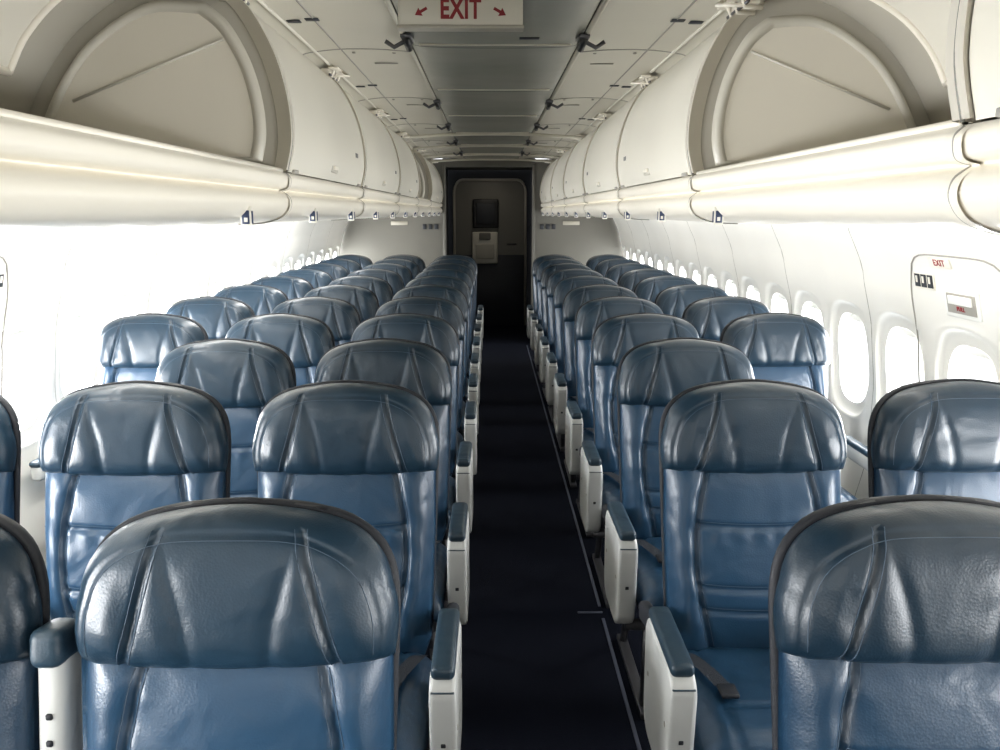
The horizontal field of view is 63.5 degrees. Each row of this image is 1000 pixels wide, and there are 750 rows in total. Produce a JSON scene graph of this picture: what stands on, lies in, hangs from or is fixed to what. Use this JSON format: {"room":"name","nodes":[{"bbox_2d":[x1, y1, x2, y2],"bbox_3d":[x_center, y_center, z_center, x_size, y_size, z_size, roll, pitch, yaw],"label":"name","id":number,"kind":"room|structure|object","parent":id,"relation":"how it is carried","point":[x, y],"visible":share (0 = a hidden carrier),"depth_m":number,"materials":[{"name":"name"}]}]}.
{"room":"aircraft cabin","nodes":[
{"label":"aircraft cabin","id":0,"kind":"room"},
{"bbox_2d":[0,219,347,564],"bbox_3d":[-1.755,-0.082,4.072,0.287,1.720,11.500,0,11,-1],"label":"wall","id":1,"kind":"structure","parent":0,"point":[55,278],"depth_m":3.70,"materials":[{"name":"white plastic"}]},
{"bbox_2d":[0,256,8,395],"bbox_3d":[-1.796,0.081,2.697,0.134,0.945,0.625,0,11,-1],"label":"door","id":2,"kind":"structure","parent":1,"relation":"in","point":[3,258],"depth_m":2.94,"materials":[{"name":"white plastic"}]},
{"bbox_2d":[0,328,39,430],"bbox_3d":[-1.893,0.021,3.153,0.090,0.400,0.300,0,11,-1],"label":"window","id":3,"kind":"structure","parent":1,"relation":"in","point":[31,341],"depth_m":3.29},
{"bbox_2d":[60,314,94,394],"bbox_3d":[-1.899,-0.070,3.604,0.090,0.400,0.300,0,11,-1],"label":"window","id":4,"kind":"structure","parent":1,"relation":"in","point":[86,323],"depth_m":3.74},
{"bbox_2d":[112,303,136,320],"bbox_3d":[-1.904,-0.160,4.055,0.090,0.400,0.300,0,11,-1],"label":"window","id":5,"kind":"structure","parent":1,"relation":"in","point":[129,308],"depth_m":4.12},
{"bbox_2d":[152,294,170,313],"bbox_3d":[-1.910,-0.251,4.506,0.090,0.400,0.300,0,11,-1],"label":"window","id":6,"kind":"structure","parent":1,"relation":"in","point":[164,298],"depth_m":4.59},
{"bbox_2d":[185,286,199,297],"bbox_3d":[-1.915,-0.341,4.957,0.090,0.400,0.300,0,11,-1],"label":"window","id":7,"kind":"structure","parent":1,"relation":"in","point":[194,293],"depth_m":5.03,"materials":[{"name":"white glass"}]},
{"bbox_2d":[211,280,222,292],"bbox_3d":[-1.921,-0.432,5.408,0.090,0.400,0.300,0,11,-1],"label":"window","id":8,"kind":"structure","parent":1,"relation":"in","point":[218,285],"depth_m":5.49,"materials":[{"name":"white glass"}]},
{"bbox_2d":[234,275,242,285],"bbox_3d":[-1.927,-0.522,5.859,0.090,0.400,0.300,0,11,-1],"label":"window","id":9,"kind":"structure","parent":1,"relation":"in","point":[239,280],"depth_m":5.94,"materials":[{"name":"white glass"}]},
{"bbox_2d":[253,271,260,280],"bbox_3d":[-1.932,-0.613,6.310,0.090,0.400,0.300,0,11,-1],"label":"window","id":10,"kind":"structure","parent":1,"relation":"in","point":[256,274],"depth_m":6.39,"materials":[{"name":"white glass"}]},
{"bbox_2d":[269,267,275,275],"bbox_3d":[-1.938,-0.703,6.761,0.090,0.400,0.300,0,11,-1],"label":"window","id":11,"kind":"structure","parent":1,"relation":"in","point":[272,272],"depth_m":6.85,"materials":[{"name":"white glass"}]},
{"bbox_2d":[283,263,288,271],"bbox_3d":[-1.944,-0.793,7.212,0.090,0.400,0.300,0,11,-1],"label":"window","id":12,"kind":"structure","parent":1,"relation":"in","point":[285,267],"depth_m":7.29,"materials":[{"name":"white glass"}]},
{"bbox_2d":[295,260,300,268],"bbox_3d":[-1.949,-0.884,7.662,0.090,0.400,0.300,0,11,-1],"label":"window","id":13,"kind":"structure","parent":1,"relation":"in","point":[297,266],"depth_m":7.75,"materials":[{"name":"white glass"}]},
{"bbox_2d":[384,33,413,51],"bbox_3d":[-0.359,-1.176,2.858,0.104,0.042,0.126,0,11,-1],"label":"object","id":14,"kind":"structure","parent":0,"point":[407,39],"depth_m":2.86,"materials":[{"name":"black plastic"}]},
{"bbox_2d":[423,99,441,109],"bbox_3d":[-0.380,-1.504,4.496,0.104,0.042,0.126,0,11,-1],"label":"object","id":15,"kind":"structure","parent":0,"point":[437,102],"depth_m":4.49,"materials":[{"name":"black plastic"}]},
{"bbox_2d":[437,123,451,130],"bbox_3d":[-0.394,-1.740,5.672,0.104,0.042,0.126,0,11,-1],"label":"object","id":16,"kind":"structure","parent":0,"point":[448,125],"depth_m":5.67,"materials":[{"name":"black plastic"}]},
{"bbox_2d":[446,140,458,145],"bbox_3d":[-0.410,-1.996,6.947,0.104,0.042,0.126,0,11,-1],"label":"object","id":17,"kind":"structure","parent":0,"point":[455,142],"depth_m":6.95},
{"bbox_2d":[339,158,622,305],"bbox_3d":[-0.220,-1.467,9.731,3.440,2.210,0.078,0,11,-1],"label":"wall","id":18,"kind":"structure","parent":0,"point":[581,239],"depth_m":9.67,"materials":[{"name":"white plastic"}]},
{"bbox_2d":[248,0,728,162],"bbox_3d":[-0.031,-1.430,3.997,1.600,0.108,11.400,0,11,-1],"label":"ceiling","id":19,"kind":"structure","parent":0,"point":[492,88],"depth_m":3.37,"materials":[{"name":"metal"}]},
{"bbox_2d":[0,0,292,233],"bbox_3d":[-1.035,-0.608,1.564,0.931,0.644,1.530,0,11,-1],"label":"bin","id":20,"kind":"object","parent":19,"relation":"attached to","point":[115,114],"visible":1,"depth_m":2.17,"materials":[{"name":"plastic"}]},
{"bbox_2d":[248,6,366,222],"bbox_3d":[-1.052,-0.884,2.946,0.931,0.644,1.450,0,11,-1],"label":"bin","id":21,"kind":"object","parent":19,"relation":"attached to","point":[328,165],"visible":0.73,"depth_m":2.75,"materials":[{"name":"plastic"}]},
{"bbox_2d":[342,87,400,218],"bbox_3d":[-1.069,-1.160,4.319,0.931,0.644,1.510,0,11,-1],"label":"bin","id":22,"kind":"object","parent":19,"relation":"attached to","point":[382,182],"visible":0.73,"depth_m":4.21,"materials":[{"name":"plastic"}]},
{"bbox_2d":[384,123,419,217],"bbox_3d":[-1.086,-1.438,5.706,0.931,0.644,1.480,0,11,-1],"label":"bin","id":23,"kind":"object","parent":19,"relation":"attached to","point":[409,190],"visible":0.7,"depth_m":5.66,"materials":[{"name":"plastic"}]},
{"bbox_2d":[408,144,432,216],"bbox_3d":[-1.103,-1.713,7.078,0.931,0.644,1.480,0,11,-1],"label":"bin","id":24,"kind":"object","parent":19,"relation":"attached to","point":[426,188],"visible":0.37,"depth_m":7.68,"materials":[{"name":"plastic"}]},
{"bbox_2d":[423,157,442,215],"bbox_3d":[-1.123,-2.031,8.662,0.931,0.644,1.910,0,11,-1],"label":"bin","id":25,"kind":"object","parent":19,"relation":"attached to","point":[437,195],"visible":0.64,"depth_m":8.62,"materials":[{"name":"plastic"}]},
{"bbox_2d":[397,0,523,31],"bbox_3d":[-0.109,-1.012,2.244,0.352,0.102,0.048,0,11,-1],"label":"exit sign","id":26,"kind":"object","parent":19,"relation":"attached to","point":[413,15],"visible":1,"depth_m":2.23,"materials":[{"name":"white plastic"}]},
{"bbox_2d":[540,157,559,215],"bbox_3d":[0.945,-2.045,8.733,0.932,0.644,1.815,0,11,-1],"label":"bin","id":27,"kind":"object","parent":19,"relation":"attached to","point":[545,197],"visible":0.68,"depth_m":8.72,"materials":[{"name":"plastic"}]},
{"bbox_2d":[550,146,573,216],"bbox_3d":[0.963,-1.748,7.250,0.931,0.644,1.480,0,11,-1],"label":"bin","id":28,"kind":"object","parent":19,"relation":"attached to","point":[556,185],"visible":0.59,"depth_m":7.23,"materials":[{"name":"plastic"}]},
{"bbox_2d":[563,125,598,217],"bbox_3d":[0.981,-1.472,5.878,0.931,0.644,1.480,0,11,-1],"label":"bin","id":29,"kind":"object","parent":19,"relation":"attached to","point":[573,191],"visible":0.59,"depth_m":5.81,"materials":[{"name":"plastic"}]},
{"bbox_2d":[582,94,637,218],"bbox_3d":[0.998,-1.197,4.505,0.931,0.644,1.480,0,11,-1],"label":"bin","id":30,"kind":"object","parent":19,"relation":"attached to","point":[599,180],"visible":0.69,"depth_m":4.39,"materials":[{"name":"plastic"}]},
{"bbox_2d":[615,14,733,221],"bbox_3d":[1.015,-0.922,3.132,0.931,0.644,1.480,0,11,-1],"label":"bin","id":31,"kind":"object","parent":19,"relation":"attached to","point":[652,167],"visible":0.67,"depth_m":2.92,"materials":[{"name":"plastic"}]},
{"bbox_2d":[687,0,999,235],"bbox_3d":[1.032,-0.645,1.750,0.931,0.644,1.500,0,11,-1],"label":"bin","id":32,"kind":"object","parent":19,"relation":"attached to","point":[824,113],"visible":0.91,"depth_m":2.33,"materials":[{"name":"plastic"}]},
{"bbox_2d":[947,0,999,234],"bbox_3d":[1.049,-0.365,0.358,0.931,0.644,1.500,0,11,-1],"label":"bin","id":33,"kind":"object","parent":19,"relation":"attached to","point":[973,194],"visible":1,"depth_m":1.00,"materials":[{"name":"plastic"}]},
{"bbox_2d":[446,167,531,267],"bbox_3d":[-0.131,-1.633,10.585,1.300,2.200,1.700,0,11,-1],"label":"door frame","id":34,"kind":"structure","parent":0,"point":[447,168],"depth_m":11.00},
{"bbox_2d":[448,170,531,324],"bbox_3d":[-0.141,-1.795,11.393,1.300,2.200,0.200,0,11,-1],"label":"door","id":35,"kind":"structure","parent":34,"relation":"in","point":[489,211],"depth_m":11.34,"materials":[{"name":"black plastic"}]},
{"bbox_2d":[526,140,537,145],"bbox_3d":[0.274,-1.998,6.955,0.104,0.042,0.126,0,11,-1],"label":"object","id":36,"kind":"structure","parent":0,"point":[528,142],"depth_m":6.95,"materials":[{"name":"black plastic"}]},
{"bbox_2d":[425,325,650,749],"bbox_3d":[-0.114,0.546,5.463,3.900,0.060,13.500,0,11,-1],"label":"floor","id":37,"kind":"structure","parent":0,"point":[539,673],"depth_m":3.35,"materials":[{"name":"carpet"}]},
{"bbox_2d":[0,395,20,523],"bbox_3d":[-1.522,0.634,1.957,0.572,1.145,0.625,0,11,-1],"label":"passenger seat","id":38,"kind":"object","parent":37,"relation":"on","point":[10,435],"visible":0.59,"depth_m":2.11,"materials":[{"name":"blue leather"}]},
{"bbox_2d":[0,514,49,749],"bbox_3d":[-0.957,0.810,1.079,0.572,1.145,0.625,0,11,-1],"label":"passenger seat","id":39,"kind":"object","parent":37,"relation":"on","point":[24,582],"visible":0.9,"depth_m":1.21,"materials":[{"name":"blue leather"}]},
{"bbox_2d":[29,313,208,480],"bbox_3d":[-1.543,0.345,3.398,0.572,1.145,0.625,0,11,0],"label":"passenger seat","id":40,"kind":"object","parent":37,"relation":"on","point":[133,347],"visible":0.32,"depth_m":3.48,"materials":[{"name":"blue leather"}]},
{"bbox_2d":[38,380,230,749],"bbox_3d":[-0.970,0.633,1.964,0.572,1.145,0.625,0,11,0],"label":"passenger seat","id":41,"kind":"object","parent":37,"relation":"on","point":[110,454],"visible":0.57,"depth_m":2.06,"materials":[{"name":"blue leather"}]},
{"bbox_2d":[165,296,254,339],"bbox_3d":[-1.551,0.201,4.119,0.572,1.145,0.625,0,11,0],"label":"passenger seat","id":42,"kind":"object","parent":37,"relation":"on","point":[216,315],"visible":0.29,"depth_m":4.20,"materials":[{"name":"blue leather"}]},
{"bbox_2d":[29,497,400,749],"bbox_3d":[-0.392,0.809,1.086,0.610,1.145,0.625,0,11,-1],"label":"passenger seat","id":43,"kind":"object","parent":37,"relation":"on","point":[234,623],"visible":1,"depth_m":1.19,"materials":[{"name":"blue leather"}]},
{"bbox_2d":[155,338,295,497],"bbox_3d":[-0.980,0.488,2.684,0.572,1.145,0.625,0,11,0],"label":"passenger seat","id":44,"kind":"object","parent":37,"relation":"on","point":[243,375],"visible":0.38,"depth_m":2.77,"materials":[{"name":"blue leather"}]},
{"bbox_2d":[214,284,288,315],"bbox_3d":[-1.556,0.056,4.839,0.572,1.145,0.625,0,11,-1],"label":"passenger seat","id":45,"kind":"object","parent":37,"relation":"on","point":[262,299],"visible":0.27,"depth_m":4.93,"materials":[{"name":"blue leather"}]},
{"bbox_2d":[225,313,334,385],"bbox_3d":[-0.986,0.344,3.405,0.572,1.145,0.625,0,11,-1],"label":"passenger seat","id":46,"kind":"object","parent":37,"relation":"on","point":[305,339],"visible":0.27,"depth_m":3.49,"materials":[{"name":"blue leather"}]},
{"bbox_2d":[251,275,313,299],"bbox_3d":[-1.570,-0.088,5.560,0.572,1.145,0.625,0,11,0],"label":"passenger seat","id":47,"kind":"object","parent":37,"relation":"on","point":[293,287],"visible":0.18,"depth_m":5.65,"materials":[{"name":"blue leather"}]},
{"bbox_2d":[279,268,332,287],"bbox_3d":[-1.576,-0.233,6.280,0.572,1.145,0.625,0,11,-1],"label":"passenger seat","id":48,"kind":"object","parent":37,"relation":"on","point":[317,278],"visible":0.14,"depth_m":6.37,"materials":[{"name":"blue leather"}]},
{"bbox_2d":[272,296,360,345],"bbox_3d":[-0.997,0.199,4.125,0.572,1.145,0.625,0,11,0],"label":"passenger seat","id":49,"kind":"object","parent":37,"relation":"on","point":[342,317],"visible":0.2,"depth_m":4.21,"materials":[{"name":"blue leather"}]},
{"bbox_2d":[300,263,348,279],"bbox_3d":[-1.587,-0.378,7.001,0.572,1.145,0.625,0,11,0],"label":"passenger seat","id":50,"kind":"object","parent":37,"relation":"on","point":[336,271],"visible":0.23,"depth_m":7.10,"materials":[{"name":"blue leather"}]},
{"bbox_2d":[318,258,361,273],"bbox_3d":[-1.595,-0.522,7.722,0.572,1.145,0.625,0,11,-1],"label":"passenger seat","id":51,"kind":"object","parent":37,"relation":"on","point":[350,265],"visible":0.21,"depth_m":7.82,"materials":[{"name":"blue leather"}]},
{"bbox_2d":[304,284,379,321],"bbox_3d":[-1.004,0.055,4.846,0.572,1.145,0.625,0,11,-1],"label":"passenger seat","id":52,"kind":"object","parent":37,"relation":"on","point":[365,301],"visible":0.21,"depth_m":4.94,"materials":[{"name":"blue leather"}]},
{"bbox_2d":[332,254,372,267],"bbox_3d":[-1.603,-0.666,8.442,0.572,1.145,0.625,0,11,-1],"label":"passenger seat","id":53,"kind":"object","parent":37,"relation":"on","point":[363,261],"visible":0.15,"depth_m":8.54,"materials":[{"name":"blue leather"}]},
{"bbox_2d":[252,380,461,749],"bbox_3d":[-0.398,0.631,1.970,0.610,1.145,0.625,0,11,0],"label":"passenger seat","id":54,"kind":"object","parent":37,"relation":"on","point":[369,450],"visible":0.59,"depth_m":2.06,"materials":[{"name":"blue leather"}]},
{"bbox_2d":[328,275,392,305],"bbox_3d":[-1.015,-0.090,5.566,0.572,1.145,0.625,0,11,0],"label":"passenger seat","id":55,"kind":"object","parent":37,"relation":"on","point":[382,289],"visible":0.15,"depth_m":5.66,"materials":[{"name":"blue leather"}]},
{"bbox_2d":[346,268,403,295],"bbox_3d":[-1.021,-0.234,6.287,0.572,1.145,0.625,0,11,-1],"label":"passenger seat","id":56,"kind":"object","parent":37,"relation":"on","point":[394,279],"visible":0.15,"depth_m":6.38,"materials":[{"name":"blue leather"}]},
{"bbox_2d":[361,263,412,286],"bbox_3d":[-1.033,-0.379,7.008,0.572,1.145,0.625,0,11,0],"label":"passenger seat","id":57,"kind":"object","parent":37,"relation":"on","point":[404,272],"visible":0.16,"depth_m":7.11,"materials":[{"name":"blue leather"}]},
{"bbox_2d":[314,338,468,660],"bbox_3d":[-0.407,0.487,2.691,0.610,1.145,0.625,0,11,-1],"label":"passenger seat","id":58,"kind":"object","parent":37,"relation":"on","point":[421,368],"visible":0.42,"depth_m":2.77,"materials":[{"name":"blue leather"}]},
{"bbox_2d":[374,258,419,278],"bbox_3d":[-1.039,-0.523,7.728,0.572,1.145,0.625,0,11,-1],"label":"passenger seat","id":59,"kind":"object","parent":37,"relation":"on","point":[412,266],"visible":0.11,"depth_m":7.83,"materials":[{"name":"blue leather"}]},
{"bbox_2d":[385,254,425,271],"bbox_3d":[-1.050,-0.668,8.449,0.572,1.145,0.625,0,11,0],"label":"passenger seat","id":60,"kind":"object","parent":37,"relation":"on","point":[417,260],"visible":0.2,"depth_m":8.55,"materials":[{"name":"blue leather"}]},
{"bbox_2d":[351,313,472,607],"bbox_3d":[-0.418,0.342,3.411,0.610,1.145,0.625,0,11,0],"label":"passenger seat","id":61,"kind":"object","parent":37,"relation":"on","point":[437,332],"visible":0.27,"depth_m":3.50,"materials":[{"name":"blue leather"}]},
{"bbox_2d":[374,296,476,480],"bbox_3d":[-0.422,0.198,4.132,0.610,1.145,0.625,0,11,-1],"label":"passenger seat","id":62,"kind":"object","parent":37,"relation":"on","point":[447,310],"visible":0.2,"depth_m":4.22,"materials":[{"name":"blue leather"}]},
{"bbox_2d":[392,284,478,438],"bbox_3d":[-0.432,0.053,4.853,0.610,1.145,0.625,0,11,-1],"label":"passenger seat","id":63,"kind":"object","parent":37,"relation":"on","point":[454,295],"visible":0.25,"depth_m":4.95,"materials":[{"name":"blue leather"}]},
{"bbox_2d":[404,275,479,402],"bbox_3d":[-0.443,-0.091,5.573,0.610,1.145,0.625,0,11,0],"label":"passenger seat","id":64,"kind":"object","parent":37,"relation":"on","point":[457,283],"visible":0.16,"depth_m":5.67,"materials":[{"name":"blue leather"}]},
{"bbox_2d":[414,268,480,400],"bbox_3d":[-0.453,-0.236,6.294,0.610,1.145,0.625,0,11,0],"label":"passenger seat","id":65,"kind":"object","parent":37,"relation":"on","point":[476,347],"visible":0.15,"depth_m":6.39,"materials":[{"name":"blue leather"}]},
{"bbox_2d":[422,263,481,361],"bbox_3d":[-0.462,-0.380,7.014,0.610,1.145,0.625,0,11,0],"label":"passenger seat","id":66,"kind":"object","parent":37,"relation":"on","point":[478,330],"visible":0.2,"depth_m":7.11,"materials":[{"name":"blue leather"}]},
{"bbox_2d":[429,258,482,347],"bbox_3d":[-0.470,-0.525,7.735,0.610,1.145,0.625,0,11,0],"label":"passenger seat","id":67,"kind":"object","parent":37,"relation":"on","point":[479,319],"visible":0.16,"depth_m":7.83,"materials":[{"name":"blue leather"}]},
{"bbox_2d":[434,254,483,336],"bbox_3d":[-0.476,-0.669,8.456,0.610,1.145,0.625,0,11,-1],"label":"passenger seat","id":68,"kind":"object","parent":37,"relation":"on","point":[480,307],"visible":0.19,"depth_m":8.56,"materials":[{"name":"blue leather"}]},
{"bbox_2d":[527,254,573,368],"bbox_3d":[0.586,-0.672,8.468,0.610,1.145,0.625,0,11,-1],"label":"passenger seat","id":69,"kind":"object","parent":37,"relation":"on","point":[530,309],"visible":0.16,"depth_m":8.57,"materials":[{"name":"blue leather"}]},
{"bbox_2d":[530,258,581,383],"bbox_3d":[0.594,-0.527,7.748,0.610,1.145,0.625,0,11,0],"label":"passenger seat","id":70,"kind":"object","parent":37,"relation":"on","point":[534,319],"visible":0.27,"depth_m":7.85,"materials":[{"name":"blue leather"}]},
{"bbox_2d":[534,263,591,401],"bbox_3d":[0.605,-0.383,7.027,0.610,1.145,0.625,0,11,-1],"label":"passenger seat","id":71,"kind":"object","parent":37,"relation":"on","point":[540,330],"visible":0.27,"depth_m":7.13,"materials":[{"name":"blue leather"}]},
{"bbox_2d":[539,268,603,423],"bbox_3d":[0.612,-0.238,6.307,0.610,1.145,0.625,0,11,-1],"label":"passenger seat","id":72,"kind":"object","parent":37,"relation":"on","point":[545,346],"visible":0.28,"depth_m":6.40,"materials":[{"name":"blue leather"}]},
{"bbox_2d":[546,275,618,451],"bbox_3d":[0.621,-0.094,5.586,0.610,1.145,0.625,0,11,0],"label":"passenger seat","id":73,"kind":"object","parent":37,"relation":"on","point":[554,364],"visible":0.25,"depth_m":5.68,"materials":[{"name":"blue leather"}]},
{"bbox_2d":[526,345,641,749],"bbox_3d":[0.339,0.563,5.217,0.101,0.004,9.400,0,11,-1],"label":"strip","id":74,"kind":"object","parent":37,"relation":"on","point":[636,738],"visible":1,"depth_m":3.31,"materials":[{"name":"grey metal"}]},
{"bbox_2d":[553,284,637,487],"bbox_3d":[0.628,0.051,4.865,0.610,1.145,0.625,0,11,0],"label":"passenger seat","id":75,"kind":"object","parent":37,"relation":"on","point":[564,385],"visible":0.27,"depth_m":4.96,"materials":[{"name":"blue leather"}]},
{"bbox_2d":[586,254,626,269],"bbox_3d":[1.179,-0.673,8.476,0.572,1.145,0.625,0,11,-1],"label":"passenger seat","id":76,"kind":"object","parent":37,"relation":"on","point":[592,262],"visible":0.16,"depth_m":8.57,"materials":[{"name":"blue leather"}]},
{"bbox_2d":[565,296,662,536],"bbox_3d":[0.640,0.195,4.145,0.610,1.145,0.625,0,11,-1],"label":"passenger seat","id":77,"kind":"object","parent":37,"relation":"on","point":[579,426],"visible":0.38,"depth_m":4.24,"materials":[{"name":"blue leather"}]},
{"bbox_2d":[594,258,638,276],"bbox_3d":[1.188,-0.529,7.755,0.572,1.145,0.625,0,11,-1],"label":"passenger seat","id":78,"kind":"object","parent":37,"relation":"on","point":[603,266],"visible":0.12,"depth_m":7.85,"materials":[{"name":"blue leather"}]},
{"bbox_2d":[605,263,654,283],"bbox_3d":[1.194,-0.384,7.034,0.572,1.145,0.625,0,11,-1],"label":"passenger seat","id":79,"kind":"object","parent":37,"relation":"on","point":[614,272],"visible":0.21,"depth_m":7.13,"materials":[{"name":"blue leather"}]},
{"bbox_2d":[579,312,699,607],"bbox_3d":[0.646,0.340,3.424,0.610,1.145,0.625,0,11,0],"label":"passenger seat","id":80,"kind":"object","parent":37,"relation":"on","point":[613,337],"visible":0.38,"depth_m":3.52,"materials":[{"name":"blue leather"}]},
{"bbox_2d":[618,268,672,291],"bbox_3d":[1.204,-0.240,6.314,0.572,1.145,0.625,0,11,-1],"label":"passenger seat","id":81,"kind":"object","parent":37,"relation":"on","point":[629,279],"visible":0.17,"depth_m":6.41,"materials":[{"name":"blue leather"}]},
{"bbox_2d":[634,275,696,301],"bbox_3d":[1.215,-0.095,5.593,0.572,1.145,0.625,0,11,-1],"label":"passenger seat","id":82,"kind":"object","parent":37,"relation":"on","point":[648,288],"visible":0.2,"depth_m":5.68,"materials":[{"name":"blue leather"}]},
{"bbox_2d":[602,337,754,718],"bbox_3d":[0.658,0.484,2.704,0.610,1.145,0.625,0,11,-1],"label":"passenger seat","id":83,"kind":"object","parent":37,"relation":"on","point":[650,374],"visible":0.46,"depth_m":2.79,"materials":[{"name":"blue leather"}]},
{"bbox_2d":[654,284,727,317],"bbox_3d":[1.224,0.049,4.873,0.572,1.145,0.625,0,11,-1],"label":"passenger seat","id":84,"kind":"object","parent":37,"relation":"on","point":[673,300],"visible":0.24,"depth_m":4.96,"materials":[{"name":"blue leather"}]},
{"bbox_2d":[682,296,769,340],"bbox_3d":[1.233,0.194,4.152,0.572,1.145,0.625,0,11,-1],"label":"passenger seat","id":85,"kind":"object","parent":37,"relation":"on","point":[709,316],"visible":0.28,"depth_m":4.24,"materials":[{"name":"blue leather"}]},
{"bbox_2d":[639,379,846,749],"bbox_3d":[0.664,0.629,1.983,0.610,1.145,0.625,0,11,0],"label":"passenger seat","id":86,"kind":"object","parent":37,"relation":"on","point":[742,461],"visible":0.77,"depth_m":2.08,"materials":[{"name":"blue leather"}]},
{"bbox_2d":[720,312,867,502],"bbox_3d":[1.239,0.338,3.431,0.572,1.145,0.625,0,11,-1],"label":"passenger seat","id":87,"kind":"object","parent":37,"relation":"on","point":[778,346],"visible":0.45,"depth_m":3.52,"materials":[{"name":"blue leather"}]},
{"bbox_2d":[768,494,999,749],"bbox_3d":[0.666,0.806,1.099,0.610,1.145,0.625,0,11,-1],"label":"passenger seat","id":88,"kind":"object","parent":37,"relation":"on","point":[884,611],"visible":1,"depth_m":1.20,"materials":[{"name":"blue leather"}]},
{"bbox_2d":[867,378,999,501],"bbox_3d":[1.246,0.627,1.990,0.572,1.145,0.625,0,11,-1],"label":"passenger seat","id":89,"kind":"object","parent":37,"relation":"on","point":[942,436],"visible":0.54,"depth_m":2.09,"materials":[{"name":"blue leather"}]},
{"bbox_2d":[534,123,547,130],"bbox_3d":[0.290,-1.742,5.680,0.104,0.042,0.126,0,11,-1],"label":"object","id":90,"kind":"structure","parent":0,"point":[536,125],"depth_m":5.68,"materials":[{"name":"black plastic"}]},
{"bbox_2d":[545,99,563,109],"bbox_3d":[0.305,-1.506,4.504,0.104,0.042,0.126,0,11,-1],"label":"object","id":91,"kind":"structure","parent":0,"point":[548,103],"depth_m":4.50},
{"bbox_2d":[576,33,605,52],"bbox_3d":[0.325,-1.178,2.867,0.104,0.042,0.126,0,11,-1],"label":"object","id":92,"kind":"structure","parent":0,"point":[582,39],"depth_m":2.86,"materials":[{"name":"black plastic"}]},
{"bbox_2d":[613,218,999,498],"bbox_3d":[1.457,-0.090,4.111,0.287,1.720,11.500,0,11,-1],"label":"wall","id":93,"kind":"structure","parent":0,"point":[864,273],"depth_m":3.50,"materials":[{"name":"white plastic"}]},
{"bbox_2d":[658,260,662,269],"bbox_3d":[1.561,-0.892,7.705,0.090,0.400,0.300,0,11,-1],"label":"window","id":94,"kind":"structure","parent":93,"relation":"in","point":[659,261],"depth_m":7.80,"materials":[{"name":"white glass"}]},
{"bbox_2d":[668,263,673,274],"bbox_3d":[1.567,-0.802,7.254,0.090,0.400,0.300,0,11,-1],"label":"window","id":95,"kind":"structure","parent":93,"relation":"in","point":[670,267],"depth_m":7.35,"materials":[{"name":"white glass"}]},
{"bbox_2d":[680,266,685,276],"bbox_3d":[1.572,-0.712,6.803,0.090,0.400,0.300,0,11,-1],"label":"window","id":96,"kind":"structure","parent":93,"relation":"in","point":[682,269],"depth_m":6.89,"materials":[{"name":"white glass"}]},
{"bbox_2d":[693,270,699,283],"bbox_3d":[1.578,-0.621,6.352,0.090,0.400,0.300,0,11,-1],"label":"window","id":97,"kind":"structure","parent":93,"relation":"in","point":[696,276],"depth_m":6.45,"materials":[{"name":"white glass"}]},
{"bbox_2d":[708,275,715,286],"bbox_3d":[1.583,-0.531,5.901,0.090,0.400,0.300,0,11,-1],"label":"window","id":98,"kind":"structure","parent":93,"relation":"in","point":[712,279],"depth_m":5.99,"materials":[{"name":"white glass"}]},
{"bbox_2d":[726,280,734,295],"bbox_3d":[1.589,-0.440,5.450,0.090,0.400,0.300,0,11,-1],"label":"window","id":99,"kind":"structure","parent":93,"relation":"in","point":[730,284],"depth_m":5.55,"materials":[{"name":"white glass"}]},
{"bbox_2d":[747,286,758,299],"bbox_3d":[1.595,-0.350,4.999,0.090,0.400,0.300,0,11,-1],"label":"window","id":100,"kind":"structure","parent":93,"relation":"in","point":[752,290],"depth_m":5.08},
{"bbox_2d":[771,293,786,311],"bbox_3d":[1.600,-0.259,4.548,0.090,0.400,0.300,0,11,-1],"label":"window","id":101,"kind":"structure","parent":93,"relation":"in","point":[777,298],"depth_m":4.64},
{"bbox_2d":[802,302,822,318],"bbox_3d":[1.606,-0.169,4.097,0.090,0.400,0.300,0,11,-1],"label":"window","id":102,"kind":"structure","parent":93,"relation":"in","point":[808,307],"depth_m":4.18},
{"bbox_2d":[839,313,868,402],"bbox_3d":[1.611,-0.078,3.646,0.090,0.400,0.300,0,11,-1],"label":"window","id":103,"kind":"structure","parent":93,"relation":"in","point":[846,320],"depth_m":3.78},
{"bbox_2d":[886,327,924,392],"bbox_3d":[1.617,0.012,3.195,0.090,0.400,0.300,0,11,-1],"label":"window","id":104,"kind":"structure","parent":93,"relation":"in","point":[895,335],"depth_m":3.32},
{"bbox_2d":[910,254,999,381],"bbox_3d":[1.532,0.073,2.737,0.134,0.945,0.625,0,11,-1],"label":"door","id":105,"kind":"structure","parent":93,"relation":"in","point":[961,304],"depth_m":2.69,"materials":[{"name":"white plastic"}]},
{"bbox_2d":[948,346,997,379],"bbox_3d":[1.623,0.102,2.744,0.090,0.400,0.300,0,11,-1],"label":"window","id":106,"kind":"structure","parent":93,"relation":"in","point":[958,359],"depth_m":2.84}
]}

